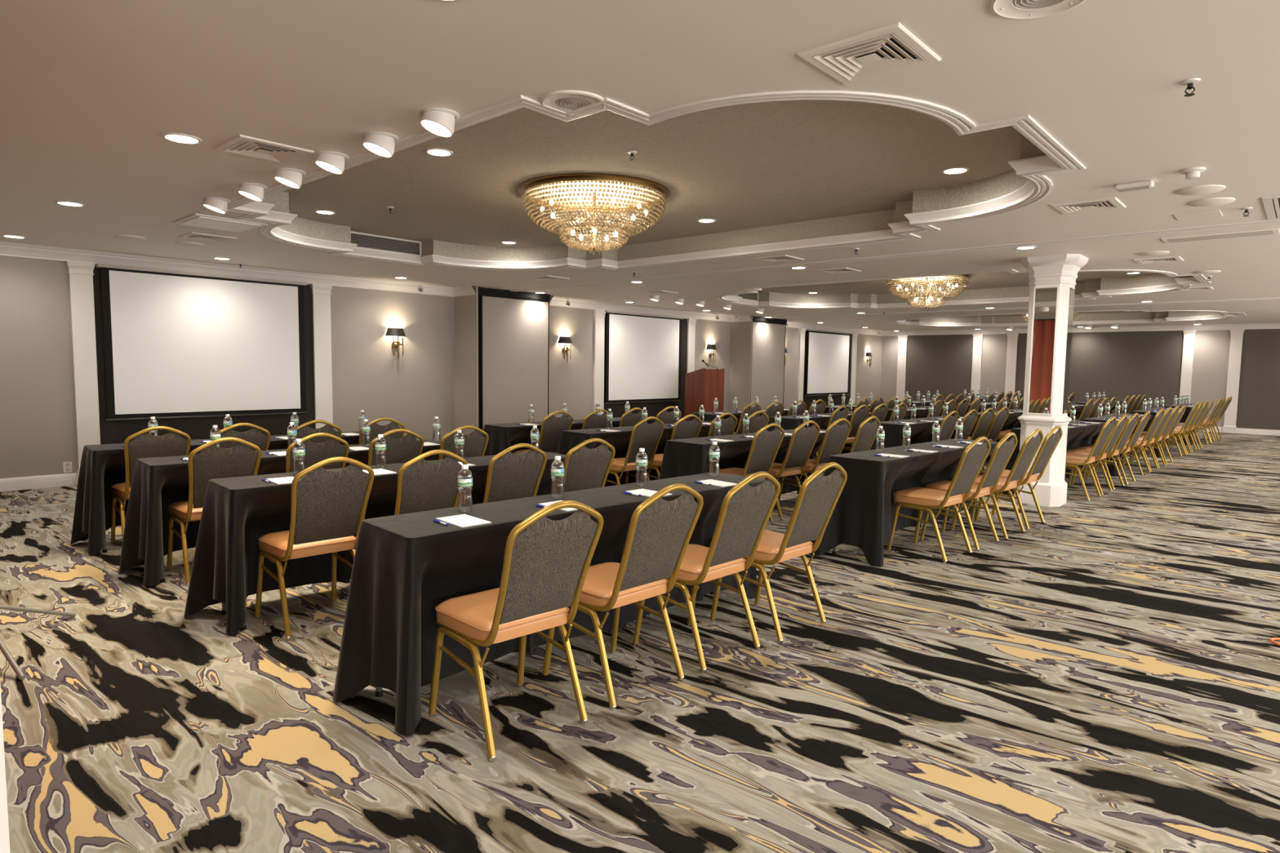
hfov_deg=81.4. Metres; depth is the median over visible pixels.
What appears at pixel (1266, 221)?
trim
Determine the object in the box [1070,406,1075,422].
water bottle
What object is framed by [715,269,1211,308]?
trim
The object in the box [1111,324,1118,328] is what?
spotlight
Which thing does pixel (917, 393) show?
water bottle
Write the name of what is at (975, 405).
banquet chair
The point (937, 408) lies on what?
banquet chair
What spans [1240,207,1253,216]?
sprinkler head
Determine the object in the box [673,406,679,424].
water bottle
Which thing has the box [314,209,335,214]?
recessed light
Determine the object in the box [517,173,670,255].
chandelier
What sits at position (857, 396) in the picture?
water bottle
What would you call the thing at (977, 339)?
trim
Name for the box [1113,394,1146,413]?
banquet chair
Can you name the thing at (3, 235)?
recessed light
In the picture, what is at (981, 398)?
tablecloth
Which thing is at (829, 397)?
water bottle
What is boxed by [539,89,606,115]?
ceiling speaker
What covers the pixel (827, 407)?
tablecloth
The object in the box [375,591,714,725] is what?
folding table
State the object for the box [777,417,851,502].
banquet chair
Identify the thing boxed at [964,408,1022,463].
tablecloth
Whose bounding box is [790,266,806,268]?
recessed light
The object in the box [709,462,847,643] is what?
banquet chair
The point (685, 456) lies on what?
tablecloth
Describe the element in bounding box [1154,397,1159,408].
water bottle
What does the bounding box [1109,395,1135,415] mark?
banquet chair
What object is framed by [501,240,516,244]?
recessed light
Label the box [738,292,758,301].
ceiling vent
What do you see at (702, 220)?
recessed light
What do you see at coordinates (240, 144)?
ceiling vent
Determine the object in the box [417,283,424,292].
light
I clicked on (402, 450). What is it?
banquet chair
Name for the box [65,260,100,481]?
column
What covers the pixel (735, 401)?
water bottle
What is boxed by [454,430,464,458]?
water bottle
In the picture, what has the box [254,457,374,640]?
banquet chair
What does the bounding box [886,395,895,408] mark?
banquet chair
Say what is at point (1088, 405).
banquet chair
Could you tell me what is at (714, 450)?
water bottle
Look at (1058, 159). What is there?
trim
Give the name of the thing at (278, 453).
notepad
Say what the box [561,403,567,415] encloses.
water bottle
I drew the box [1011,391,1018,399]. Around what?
banquet chair
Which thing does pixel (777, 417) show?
water bottle
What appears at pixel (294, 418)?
water bottle
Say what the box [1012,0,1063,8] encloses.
grille
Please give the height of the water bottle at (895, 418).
0.209 m
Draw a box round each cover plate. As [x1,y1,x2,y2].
[114,235,146,239]
[175,241,204,246]
[1137,250,1168,255]
[1176,184,1225,195]
[1188,197,1235,206]
[1193,270,1221,274]
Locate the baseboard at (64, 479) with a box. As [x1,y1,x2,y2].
[0,426,1279,492]
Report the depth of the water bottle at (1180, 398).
15.62 m
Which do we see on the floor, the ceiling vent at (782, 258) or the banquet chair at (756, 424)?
the banquet chair at (756, 424)
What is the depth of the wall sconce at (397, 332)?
11.12 m
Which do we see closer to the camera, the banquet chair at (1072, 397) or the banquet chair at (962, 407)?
the banquet chair at (962, 407)
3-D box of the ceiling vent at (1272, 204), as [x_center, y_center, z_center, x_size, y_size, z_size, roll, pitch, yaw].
[4.707,-1.569,5.288,0.400,0.008,0.960,5,6,42]
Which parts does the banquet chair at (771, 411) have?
frame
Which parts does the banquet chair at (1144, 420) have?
leg, seat, leg, leg, frame, backrest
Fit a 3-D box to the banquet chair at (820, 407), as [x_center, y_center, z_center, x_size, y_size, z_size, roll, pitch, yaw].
[2.612,0.024,11.932,0.449,0.942,0.632,-4,6,-44]
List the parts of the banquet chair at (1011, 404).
backrest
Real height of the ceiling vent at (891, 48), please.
0.012 m
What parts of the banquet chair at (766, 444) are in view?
seat, frame, backrest, leg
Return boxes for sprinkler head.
[386,206,394,213]
[627,150,636,160]
[853,248,859,254]
[1180,77,1200,96]
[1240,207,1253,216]
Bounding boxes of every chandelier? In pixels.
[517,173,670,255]
[886,274,971,310]
[1019,311,1078,321]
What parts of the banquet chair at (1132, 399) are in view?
backrest, frame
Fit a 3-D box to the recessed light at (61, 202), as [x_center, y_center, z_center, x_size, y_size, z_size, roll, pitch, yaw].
[-4.439,-1.736,5.794,0.194,0.009,0.194,5,6,42]
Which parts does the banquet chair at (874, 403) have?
backrest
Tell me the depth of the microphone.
15.48 m
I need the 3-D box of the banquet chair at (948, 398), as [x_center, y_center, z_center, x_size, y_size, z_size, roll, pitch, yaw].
[6.251,-0.234,15.698,0.628,0.937,0.449,5,6,43]
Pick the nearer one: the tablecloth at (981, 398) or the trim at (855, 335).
the tablecloth at (981, 398)
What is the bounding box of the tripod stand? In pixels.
[0,604,76,679]
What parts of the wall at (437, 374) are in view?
dark panel, jamb post, head rail, dark panel, jamb post, head rail, dark panel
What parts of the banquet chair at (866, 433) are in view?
frame, backrest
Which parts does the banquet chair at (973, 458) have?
leg, leg, seat, leg, frame, seat frame, leg, backrest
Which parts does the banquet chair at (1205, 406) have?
leg, leg, frame, backrest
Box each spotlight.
[202,196,231,213]
[237,182,267,201]
[274,167,306,188]
[315,151,349,173]
[362,131,399,157]
[420,107,460,137]
[649,295,660,301]
[675,298,684,304]
[695,301,706,306]
[723,304,732,310]
[755,308,764,313]
[1006,326,1013,330]
[1084,324,1093,328]
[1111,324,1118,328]
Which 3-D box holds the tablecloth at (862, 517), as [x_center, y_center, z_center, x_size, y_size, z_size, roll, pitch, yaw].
[2.371,0.560,6.342,2.514,0.758,0.641,-4,6,-44]
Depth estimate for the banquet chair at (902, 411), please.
11.04 m
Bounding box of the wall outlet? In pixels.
[62,462,72,472]
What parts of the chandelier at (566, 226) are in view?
lamp shade, ceiling plate, stem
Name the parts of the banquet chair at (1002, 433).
seat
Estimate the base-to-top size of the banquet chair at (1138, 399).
0.937 m
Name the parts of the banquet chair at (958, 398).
backrest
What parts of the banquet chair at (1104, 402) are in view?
frame, backrest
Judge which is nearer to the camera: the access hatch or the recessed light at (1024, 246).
the access hatch
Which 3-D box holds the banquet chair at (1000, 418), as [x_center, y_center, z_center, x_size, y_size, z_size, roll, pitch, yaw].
[4.779,0.176,10.423,0.449,0.942,0.632,-4,6,-44]
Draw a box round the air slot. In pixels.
[1161,228,1279,244]
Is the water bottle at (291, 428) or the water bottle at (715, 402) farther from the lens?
the water bottle at (715, 402)
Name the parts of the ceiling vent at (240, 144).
plate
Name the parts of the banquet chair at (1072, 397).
backrest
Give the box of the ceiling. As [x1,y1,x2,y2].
[0,0,1279,331]
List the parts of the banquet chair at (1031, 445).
leg, leg, seat, leg, seat frame, leg, frame, backrest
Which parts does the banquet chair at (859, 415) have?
seat, backrest, frame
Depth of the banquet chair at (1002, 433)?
11.42 m
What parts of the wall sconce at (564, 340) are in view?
lamp shade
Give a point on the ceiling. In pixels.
(90, 90)
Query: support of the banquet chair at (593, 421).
on the floor
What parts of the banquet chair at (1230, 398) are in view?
leg, backrest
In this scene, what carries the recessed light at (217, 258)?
in the ceiling
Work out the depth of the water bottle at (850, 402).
11.32 m
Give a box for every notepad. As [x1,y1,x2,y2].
[266,476,300,484]
[269,451,286,456]
[275,436,288,439]
[341,432,359,435]
[349,446,368,450]
[362,468,396,475]
[423,442,439,445]
[435,514,491,527]
[457,461,475,466]
[520,423,538,425]
[538,500,589,511]
[599,429,618,431]
[626,488,671,497]
[697,479,737,487]
[710,438,733,441]
[876,453,908,457]
[905,448,937,453]
[932,444,963,448]
[958,441,982,444]
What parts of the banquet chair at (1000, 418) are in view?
backrest, frame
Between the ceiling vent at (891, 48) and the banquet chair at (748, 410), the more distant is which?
the banquet chair at (748, 410)
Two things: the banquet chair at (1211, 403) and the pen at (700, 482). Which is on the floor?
the banquet chair at (1211, 403)
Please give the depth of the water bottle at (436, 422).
6.32 m
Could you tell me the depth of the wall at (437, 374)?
11.55 m
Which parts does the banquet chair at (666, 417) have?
backrest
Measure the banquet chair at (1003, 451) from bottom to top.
0.942 m
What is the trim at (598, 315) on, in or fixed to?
attached to the wall at (437, 374)
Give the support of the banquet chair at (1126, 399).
on the floor
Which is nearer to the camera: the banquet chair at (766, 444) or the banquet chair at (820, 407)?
the banquet chair at (766, 444)
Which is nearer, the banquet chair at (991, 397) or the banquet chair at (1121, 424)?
the banquet chair at (1121, 424)
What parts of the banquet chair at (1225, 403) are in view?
leg, leg, frame, backrest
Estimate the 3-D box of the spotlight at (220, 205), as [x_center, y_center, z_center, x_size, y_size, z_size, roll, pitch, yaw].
[-3.171,-1.678,5.577,0.180,0.144,0.188,5,6,42]
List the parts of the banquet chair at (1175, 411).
seat, leg, leg, frame, backrest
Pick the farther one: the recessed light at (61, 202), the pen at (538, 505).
the recessed light at (61, 202)
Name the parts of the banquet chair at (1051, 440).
leg, leg, seat, leg, seat frame, leg, frame, backrest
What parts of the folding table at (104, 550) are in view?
leg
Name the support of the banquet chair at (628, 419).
on the floor
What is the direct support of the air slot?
attached to the ceiling
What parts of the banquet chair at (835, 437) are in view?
leg, seat, frame, backrest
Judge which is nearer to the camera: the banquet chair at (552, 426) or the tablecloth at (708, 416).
the banquet chair at (552, 426)
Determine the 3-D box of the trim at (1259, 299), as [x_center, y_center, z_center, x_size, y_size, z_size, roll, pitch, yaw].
[8.223,-2.165,13.297,13.770,0.018,0.150,5,6,42]
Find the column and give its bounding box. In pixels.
[1013,253,1088,506]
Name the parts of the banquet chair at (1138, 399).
frame, backrest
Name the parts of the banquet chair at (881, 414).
frame, backrest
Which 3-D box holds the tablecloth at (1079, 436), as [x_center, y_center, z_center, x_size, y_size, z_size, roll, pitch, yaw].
[5.200,0.360,9.285,2.534,0.758,0.606,-4,7,-45]
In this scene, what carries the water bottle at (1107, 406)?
on the tablecloth at (1111, 468)
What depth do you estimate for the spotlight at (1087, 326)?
19.05 m
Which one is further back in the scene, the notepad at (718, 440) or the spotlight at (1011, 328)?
the spotlight at (1011, 328)
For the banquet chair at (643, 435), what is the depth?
7.26 m
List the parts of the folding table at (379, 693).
leg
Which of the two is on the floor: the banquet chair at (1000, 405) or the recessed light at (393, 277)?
the banquet chair at (1000, 405)
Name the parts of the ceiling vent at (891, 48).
plate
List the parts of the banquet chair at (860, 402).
backrest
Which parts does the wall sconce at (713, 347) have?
lamp shade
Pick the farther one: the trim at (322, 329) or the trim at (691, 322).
the trim at (691, 322)
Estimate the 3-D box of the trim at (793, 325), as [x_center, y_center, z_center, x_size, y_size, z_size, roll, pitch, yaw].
[4.100,-1.824,9.118,14.300,0.134,26.890,5,6,42]
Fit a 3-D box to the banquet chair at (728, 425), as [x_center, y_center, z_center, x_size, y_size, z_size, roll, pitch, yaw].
[0.722,0.298,8.233,0.449,0.942,0.632,-4,6,-43]
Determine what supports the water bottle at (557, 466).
on the tablecloth at (405, 566)
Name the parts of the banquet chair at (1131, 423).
leg, leg, seat, leg, leg, frame, backrest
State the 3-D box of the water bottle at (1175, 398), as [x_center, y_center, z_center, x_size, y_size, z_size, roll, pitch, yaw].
[10.999,-0.532,15.277,0.066,0.209,0.066,4,6,34]
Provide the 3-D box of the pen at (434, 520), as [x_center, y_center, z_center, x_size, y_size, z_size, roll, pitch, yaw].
[-0.823,0.395,3.071,0.011,0.012,0.120,-4,6,-43]
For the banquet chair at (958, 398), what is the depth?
15.86 m
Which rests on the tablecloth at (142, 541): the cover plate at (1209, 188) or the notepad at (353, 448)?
the notepad at (353, 448)
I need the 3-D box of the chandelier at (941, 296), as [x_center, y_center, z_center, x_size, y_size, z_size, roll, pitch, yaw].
[4.538,-2.099,11.786,1.288,0.525,1.288,-1,5,-23]
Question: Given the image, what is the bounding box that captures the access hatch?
[1173,209,1222,220]
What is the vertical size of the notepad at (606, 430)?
0.005 m
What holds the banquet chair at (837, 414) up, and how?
on the floor
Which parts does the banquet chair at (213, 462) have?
leg, leg, seat, seat frame, frame, backrest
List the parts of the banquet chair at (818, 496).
leg, leg, leg, seat, seat frame, frame, leg, backrest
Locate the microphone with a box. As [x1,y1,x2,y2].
[702,360,717,368]
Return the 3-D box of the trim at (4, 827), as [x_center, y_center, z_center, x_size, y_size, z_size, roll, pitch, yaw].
[-1.343,-0.017,1.375,0.130,2.628,0.183,5,6,42]
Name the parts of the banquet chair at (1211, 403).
leg, leg, frame, backrest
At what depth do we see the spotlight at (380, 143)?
3.93 m
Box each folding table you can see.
[102,477,106,552]
[159,492,165,582]
[221,602,246,631]
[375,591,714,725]
[831,546,836,555]
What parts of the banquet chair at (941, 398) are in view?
backrest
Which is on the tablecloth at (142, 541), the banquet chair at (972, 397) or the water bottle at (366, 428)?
the water bottle at (366, 428)
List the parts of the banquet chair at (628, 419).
backrest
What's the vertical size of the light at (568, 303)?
0.136 m
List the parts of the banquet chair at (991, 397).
backrest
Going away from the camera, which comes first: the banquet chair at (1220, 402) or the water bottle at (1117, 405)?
the water bottle at (1117, 405)
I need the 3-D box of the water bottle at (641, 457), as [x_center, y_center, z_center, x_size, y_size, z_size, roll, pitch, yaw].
[0.009,0.224,4.105,0.066,0.209,0.066,5,6,42]
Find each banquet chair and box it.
[111,426,191,543]
[166,437,261,586]
[220,422,271,451]
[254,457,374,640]
[285,432,349,472]
[296,419,342,443]
[359,417,405,444]
[368,428,423,466]
[394,449,467,515]
[428,500,603,761]
[439,425,488,459]
[483,443,546,502]
[512,410,573,453]
[542,483,703,711]
[563,438,615,492]
[582,408,607,429]
[606,416,664,484]
[618,407,642,426]
[632,471,780,672]
[647,414,702,479]
[656,406,681,424]
[707,412,737,436]
[707,422,784,523]
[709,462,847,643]
[733,402,761,434]
[742,410,768,433]
[764,400,784,423]
[766,420,820,520]
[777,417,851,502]
[787,400,805,415]
[808,399,826,414]
[812,415,880,475]
[816,405,848,474]
[817,404,870,453]
[844,403,888,448]
[853,397,869,410]
[869,396,884,412]
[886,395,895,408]
[886,436,991,563]
[888,402,906,421]
[899,395,912,407]
[920,432,1017,551]
[926,400,942,417]
[935,394,943,404]
[939,410,959,440]
[941,399,955,416]
[942,393,954,405]
[950,428,1043,540]
[953,398,968,416]
[955,393,964,404]
[961,408,977,439]
[964,392,974,403]
[967,406,1008,471]
[968,397,981,413]
[969,408,995,472]
[974,425,1062,529]
[986,431,1009,462]
[987,391,995,401]
[995,395,1008,410]
[996,391,1004,401]
[1004,391,1012,399]
[1008,395,1019,409]
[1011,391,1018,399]
[1017,396,1023,408]
[1065,414,1127,495]
[1065,416,1116,501]
[1066,400,1071,415]
[1068,392,1075,404]
[1071,413,1138,489]
[1075,397,1107,421]
[1077,396,1115,419]
[1077,399,1093,421]
[1084,411,1150,484]
[1086,398,1101,418]
[1104,408,1164,475]
[1109,394,1141,414]
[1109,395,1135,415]
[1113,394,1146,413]
[1120,395,1129,413]
[1121,407,1172,471]
[1123,405,1178,468]
[1131,404,1186,465]
[1148,402,1199,457]
[1162,400,1208,452]
[1162,401,1203,454]
[1168,400,1213,449]
[1179,398,1222,444]
[1191,396,1230,441]
[1195,396,1231,438]
[1199,397,1225,442]
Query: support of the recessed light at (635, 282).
in the ceiling
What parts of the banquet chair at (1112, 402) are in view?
frame, backrest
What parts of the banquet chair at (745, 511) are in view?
leg, leg, leg, seat, seat frame, frame, backrest, leg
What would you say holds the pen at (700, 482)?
on the tablecloth at (405, 566)
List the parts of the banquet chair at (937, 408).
backrest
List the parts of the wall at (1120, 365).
dark panel, dark panel, dark panel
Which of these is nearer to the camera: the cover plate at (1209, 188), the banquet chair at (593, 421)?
the cover plate at (1209, 188)
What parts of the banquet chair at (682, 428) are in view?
leg, seat, backrest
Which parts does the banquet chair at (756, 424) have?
backrest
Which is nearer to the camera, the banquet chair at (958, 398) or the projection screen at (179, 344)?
the projection screen at (179, 344)
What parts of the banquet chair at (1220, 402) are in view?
leg, leg, frame, backrest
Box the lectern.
[684,368,724,421]
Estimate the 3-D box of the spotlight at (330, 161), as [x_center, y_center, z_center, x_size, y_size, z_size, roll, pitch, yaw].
[-1.797,-1.560,4.344,0.180,0.144,0.188,5,6,42]
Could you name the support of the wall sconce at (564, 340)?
attached to the wall at (437, 374)
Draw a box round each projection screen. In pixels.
[95,262,307,421]
[604,310,684,404]
[804,328,852,396]
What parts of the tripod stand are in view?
leg, leg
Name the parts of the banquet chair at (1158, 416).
seat, leg, leg, frame, backrest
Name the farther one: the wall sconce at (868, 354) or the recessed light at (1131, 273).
the wall sconce at (868, 354)
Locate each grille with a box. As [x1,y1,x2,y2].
[555,97,591,110]
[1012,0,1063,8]
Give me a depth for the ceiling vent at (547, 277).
10.27 m
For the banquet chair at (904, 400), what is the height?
0.937 m
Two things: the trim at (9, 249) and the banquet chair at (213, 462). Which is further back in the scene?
the trim at (9, 249)
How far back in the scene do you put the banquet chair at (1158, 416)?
10.36 m
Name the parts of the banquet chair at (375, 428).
backrest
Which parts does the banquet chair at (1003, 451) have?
leg, leg, seat, leg, seat frame, leg, frame, backrest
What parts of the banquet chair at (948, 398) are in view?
backrest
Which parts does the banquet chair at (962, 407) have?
backrest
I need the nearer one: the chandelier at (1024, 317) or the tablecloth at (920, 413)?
the tablecloth at (920, 413)
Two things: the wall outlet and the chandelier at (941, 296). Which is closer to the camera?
the wall outlet
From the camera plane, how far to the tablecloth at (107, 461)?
5.59 m
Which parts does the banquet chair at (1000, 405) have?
backrest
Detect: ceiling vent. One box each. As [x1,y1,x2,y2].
[177,231,236,242]
[213,134,314,164]
[351,231,422,256]
[528,275,568,280]
[644,290,678,294]
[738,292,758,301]
[753,254,804,262]
[797,22,941,84]
[816,266,861,273]
[853,317,875,319]
[1050,196,1126,214]
[1133,255,1183,264]
[1175,286,1213,290]
[1262,195,1279,220]
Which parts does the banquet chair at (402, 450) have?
backrest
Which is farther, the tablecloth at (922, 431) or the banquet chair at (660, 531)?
the tablecloth at (922, 431)
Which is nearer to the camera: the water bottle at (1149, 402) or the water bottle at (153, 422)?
the water bottle at (153, 422)
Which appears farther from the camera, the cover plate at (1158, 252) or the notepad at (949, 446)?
the cover plate at (1158, 252)
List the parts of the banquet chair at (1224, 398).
leg, frame, backrest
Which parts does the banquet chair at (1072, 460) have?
leg, seat, seat frame, frame, leg, backrest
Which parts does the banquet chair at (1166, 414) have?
seat, leg, leg, frame, backrest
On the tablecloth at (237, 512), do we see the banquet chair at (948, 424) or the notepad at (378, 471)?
the notepad at (378, 471)
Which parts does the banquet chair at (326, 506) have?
leg, leg, seat frame, seat, frame, backrest, leg, leg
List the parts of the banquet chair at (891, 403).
backrest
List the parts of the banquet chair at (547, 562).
leg, leg, seat, frame, leg, seat frame, backrest, leg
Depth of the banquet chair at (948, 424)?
8.98 m
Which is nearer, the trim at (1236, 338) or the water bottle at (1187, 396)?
the water bottle at (1187, 396)
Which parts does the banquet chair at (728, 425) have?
backrest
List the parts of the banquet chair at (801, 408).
backrest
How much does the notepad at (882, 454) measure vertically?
0.005 m
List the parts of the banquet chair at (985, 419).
backrest, frame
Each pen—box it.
[433,518,448,525]
[536,503,546,507]
[622,491,640,496]
[694,480,711,485]
[874,454,889,457]
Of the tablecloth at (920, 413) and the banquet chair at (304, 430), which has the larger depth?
the tablecloth at (920, 413)
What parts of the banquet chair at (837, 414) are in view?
frame, backrest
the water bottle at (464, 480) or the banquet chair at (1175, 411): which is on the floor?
the banquet chair at (1175, 411)
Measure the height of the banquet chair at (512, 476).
0.942 m
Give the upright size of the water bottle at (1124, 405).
0.209 m
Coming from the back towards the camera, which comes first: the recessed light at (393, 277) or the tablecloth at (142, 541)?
the recessed light at (393, 277)
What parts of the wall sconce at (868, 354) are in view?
lamp shade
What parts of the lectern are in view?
panel, panel, panel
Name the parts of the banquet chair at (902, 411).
backrest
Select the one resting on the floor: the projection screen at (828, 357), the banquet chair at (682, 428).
the banquet chair at (682, 428)
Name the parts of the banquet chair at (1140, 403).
backrest, frame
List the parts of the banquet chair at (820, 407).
backrest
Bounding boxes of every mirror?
[1028,287,1057,413]
[1062,287,1075,413]
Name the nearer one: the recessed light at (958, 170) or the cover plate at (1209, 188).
the cover plate at (1209, 188)
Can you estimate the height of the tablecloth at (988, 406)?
0.758 m
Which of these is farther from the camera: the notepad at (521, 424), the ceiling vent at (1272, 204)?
the notepad at (521, 424)
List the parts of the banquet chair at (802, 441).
leg, seat, leg, frame, backrest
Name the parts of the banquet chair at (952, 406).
backrest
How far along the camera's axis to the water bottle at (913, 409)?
9.81 m
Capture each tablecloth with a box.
[70,431,359,555]
[119,439,441,586]
[183,451,566,635]
[333,472,769,737]
[482,417,655,456]
[557,421,711,486]
[658,428,826,493]
[688,408,789,431]
[766,411,871,453]
[809,438,998,566]
[822,403,884,413]
[870,416,977,449]
[884,405,956,421]
[897,400,953,407]
[951,401,1010,416]
[953,396,985,402]
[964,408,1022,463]
[999,420,1105,494]
[1067,404,1084,419]
[1075,400,1123,419]
[1076,413,1152,476]
[1130,407,1179,457]
[1164,403,1199,445]
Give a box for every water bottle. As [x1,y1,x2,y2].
[147,416,158,435]
[209,425,221,448]
[223,413,232,428]
[287,422,297,449]
[290,412,298,431]
[292,439,305,475]
[358,409,365,431]
[361,419,370,445]
[375,434,386,467]
[432,416,440,441]
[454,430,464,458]
[457,464,472,511]
[528,404,533,422]
[530,425,539,450]
[551,456,564,498]
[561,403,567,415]
[595,402,600,415]
[606,408,613,428]
[624,401,630,412]
[635,448,647,486]
[641,407,647,423]
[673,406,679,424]
[698,404,704,422]
[708,441,719,476]
[713,398,718,412]
[714,415,720,437]
[733,397,737,411]
[742,413,749,435]
[755,396,759,405]
[773,395,777,406]
[774,412,781,428]
[792,400,797,416]
[803,410,808,427]
[811,400,816,414]
[827,394,831,406]
[829,399,834,413]
[841,393,845,405]
[848,398,853,412]
[856,393,859,403]
[869,392,872,404]
[875,426,884,452]
[893,404,898,422]
[894,396,898,406]
[902,422,911,448]
[906,395,911,408]
[911,404,916,420]
[916,391,919,400]
[921,395,925,407]
[926,391,929,400]
[928,403,933,418]
[931,420,940,444]
[932,395,936,404]
[942,402,948,417]
[955,418,963,440]
[967,393,970,404]
[981,400,986,413]
[985,392,988,402]
[991,399,996,412]
[994,391,997,401]
[1002,398,1007,410]
[1013,397,1017,409]
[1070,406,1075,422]
[1084,392,1088,402]
[1092,392,1095,401]
[1097,392,1101,401]
[1097,404,1102,418]
[1102,391,1105,400]
[1104,403,1110,417]
[1115,402,1120,415]
[1121,401,1127,414]
[1142,399,1146,410]
[1146,398,1151,409]
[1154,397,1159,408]
[1160,397,1164,408]
[1173,395,1177,405]
[1177,395,1182,404]
[1181,394,1186,404]
[1185,394,1189,404]
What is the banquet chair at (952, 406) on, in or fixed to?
on the floor
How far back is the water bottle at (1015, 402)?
12.75 m
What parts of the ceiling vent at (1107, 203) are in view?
plate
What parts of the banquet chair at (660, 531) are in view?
leg, leg, leg, seat, seat frame, frame, backrest, leg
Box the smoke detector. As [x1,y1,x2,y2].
[1180,166,1205,179]
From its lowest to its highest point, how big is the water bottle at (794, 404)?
0.209 m
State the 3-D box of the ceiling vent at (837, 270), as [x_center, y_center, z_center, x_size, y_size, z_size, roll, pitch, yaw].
[2.433,-1.908,9.114,0.400,0.012,0.400,5,6,42]
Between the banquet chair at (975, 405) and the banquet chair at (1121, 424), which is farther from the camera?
the banquet chair at (975, 405)
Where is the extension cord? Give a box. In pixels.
[1269,637,1279,646]
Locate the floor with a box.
[0,431,1279,852]
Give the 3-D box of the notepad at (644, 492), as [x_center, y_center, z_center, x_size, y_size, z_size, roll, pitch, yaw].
[0.041,0.346,3.866,0.214,0.005,0.139,5,6,44]
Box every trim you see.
[0,241,475,297]
[0,684,9,852]
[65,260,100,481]
[226,89,1085,270]
[310,283,333,428]
[509,219,1279,291]
[549,295,751,322]
[592,309,605,415]
[686,318,697,373]
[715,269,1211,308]
[767,297,1279,318]
[786,321,1279,336]
[796,328,806,404]
[849,333,858,404]
[888,309,1246,326]
[896,335,907,401]
[970,333,983,397]
[1004,333,1018,399]
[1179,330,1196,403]
[1222,329,1244,433]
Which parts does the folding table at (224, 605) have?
leg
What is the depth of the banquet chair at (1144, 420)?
9.52 m
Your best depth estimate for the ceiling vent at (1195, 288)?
10.48 m
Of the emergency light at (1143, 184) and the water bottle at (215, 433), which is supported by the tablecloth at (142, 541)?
the water bottle at (215, 433)
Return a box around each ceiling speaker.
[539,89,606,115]
[988,0,1085,19]
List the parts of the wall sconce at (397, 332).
lamp shade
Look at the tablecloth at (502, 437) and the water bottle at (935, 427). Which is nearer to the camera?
the water bottle at (935, 427)
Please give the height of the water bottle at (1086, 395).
0.209 m
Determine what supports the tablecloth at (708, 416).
on the folding table
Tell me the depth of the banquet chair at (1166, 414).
10.79 m
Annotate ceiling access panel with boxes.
[172,213,267,232]
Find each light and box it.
[1,234,26,238]
[54,200,84,206]
[160,132,202,143]
[213,257,231,259]
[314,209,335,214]
[393,276,408,278]
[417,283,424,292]
[424,147,453,156]
[435,0,462,1]
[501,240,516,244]
[565,297,570,306]
[630,280,643,283]
[697,218,715,222]
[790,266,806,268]
[941,166,969,174]
[1014,245,1036,249]
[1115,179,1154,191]
[1125,271,1141,274]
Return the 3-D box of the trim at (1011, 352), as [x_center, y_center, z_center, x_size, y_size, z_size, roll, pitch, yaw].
[10.628,-1.406,21.339,0.304,2.494,0.078,5,6,42]
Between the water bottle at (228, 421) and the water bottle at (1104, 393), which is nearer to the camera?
the water bottle at (228, 421)
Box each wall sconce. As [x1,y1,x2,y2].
[385,328,405,359]
[558,336,572,362]
[706,344,716,364]
[784,347,787,366]
[865,352,872,367]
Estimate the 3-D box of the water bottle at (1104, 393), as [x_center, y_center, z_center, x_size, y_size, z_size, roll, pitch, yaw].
[10.829,-0.704,17.367,0.066,0.209,0.066,-2,5,-27]
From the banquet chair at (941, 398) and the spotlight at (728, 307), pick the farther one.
the banquet chair at (941, 398)
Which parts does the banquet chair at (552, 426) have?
seat, backrest, frame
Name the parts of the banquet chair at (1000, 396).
backrest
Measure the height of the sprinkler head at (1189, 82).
0.056 m
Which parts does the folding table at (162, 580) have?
leg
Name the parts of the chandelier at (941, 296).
lamp shade, ceiling plate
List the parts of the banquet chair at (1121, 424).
leg, seat, leg, seat frame, leg, frame, backrest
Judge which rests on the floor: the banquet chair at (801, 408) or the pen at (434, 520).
the banquet chair at (801, 408)
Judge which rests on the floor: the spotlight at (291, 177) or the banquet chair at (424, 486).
the banquet chair at (424, 486)
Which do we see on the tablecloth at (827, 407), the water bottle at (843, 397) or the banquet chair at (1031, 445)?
the water bottle at (843, 397)
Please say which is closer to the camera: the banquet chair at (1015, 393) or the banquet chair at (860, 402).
the banquet chair at (860, 402)
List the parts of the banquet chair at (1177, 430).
leg, seat, leg, frame, backrest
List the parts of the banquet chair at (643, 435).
leg, leg, seat, seat frame, backrest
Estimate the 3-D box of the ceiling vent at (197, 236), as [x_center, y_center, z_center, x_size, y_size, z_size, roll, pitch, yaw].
[-4.241,-1.851,7.293,0.400,0.012,0.400,5,6,42]
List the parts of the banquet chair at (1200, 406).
leg, leg, frame, backrest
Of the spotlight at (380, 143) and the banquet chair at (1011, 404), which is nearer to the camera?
the spotlight at (380, 143)
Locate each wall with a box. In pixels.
[0,255,882,478]
[880,328,1279,430]
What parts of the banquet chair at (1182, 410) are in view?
seat, leg, leg, frame, backrest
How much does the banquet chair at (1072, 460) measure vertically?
0.942 m
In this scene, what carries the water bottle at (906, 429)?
on the tablecloth at (862, 517)
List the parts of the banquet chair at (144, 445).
leg, leg, seat, seat frame, frame, backrest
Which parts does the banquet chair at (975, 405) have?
backrest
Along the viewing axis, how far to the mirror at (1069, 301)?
7.84 m

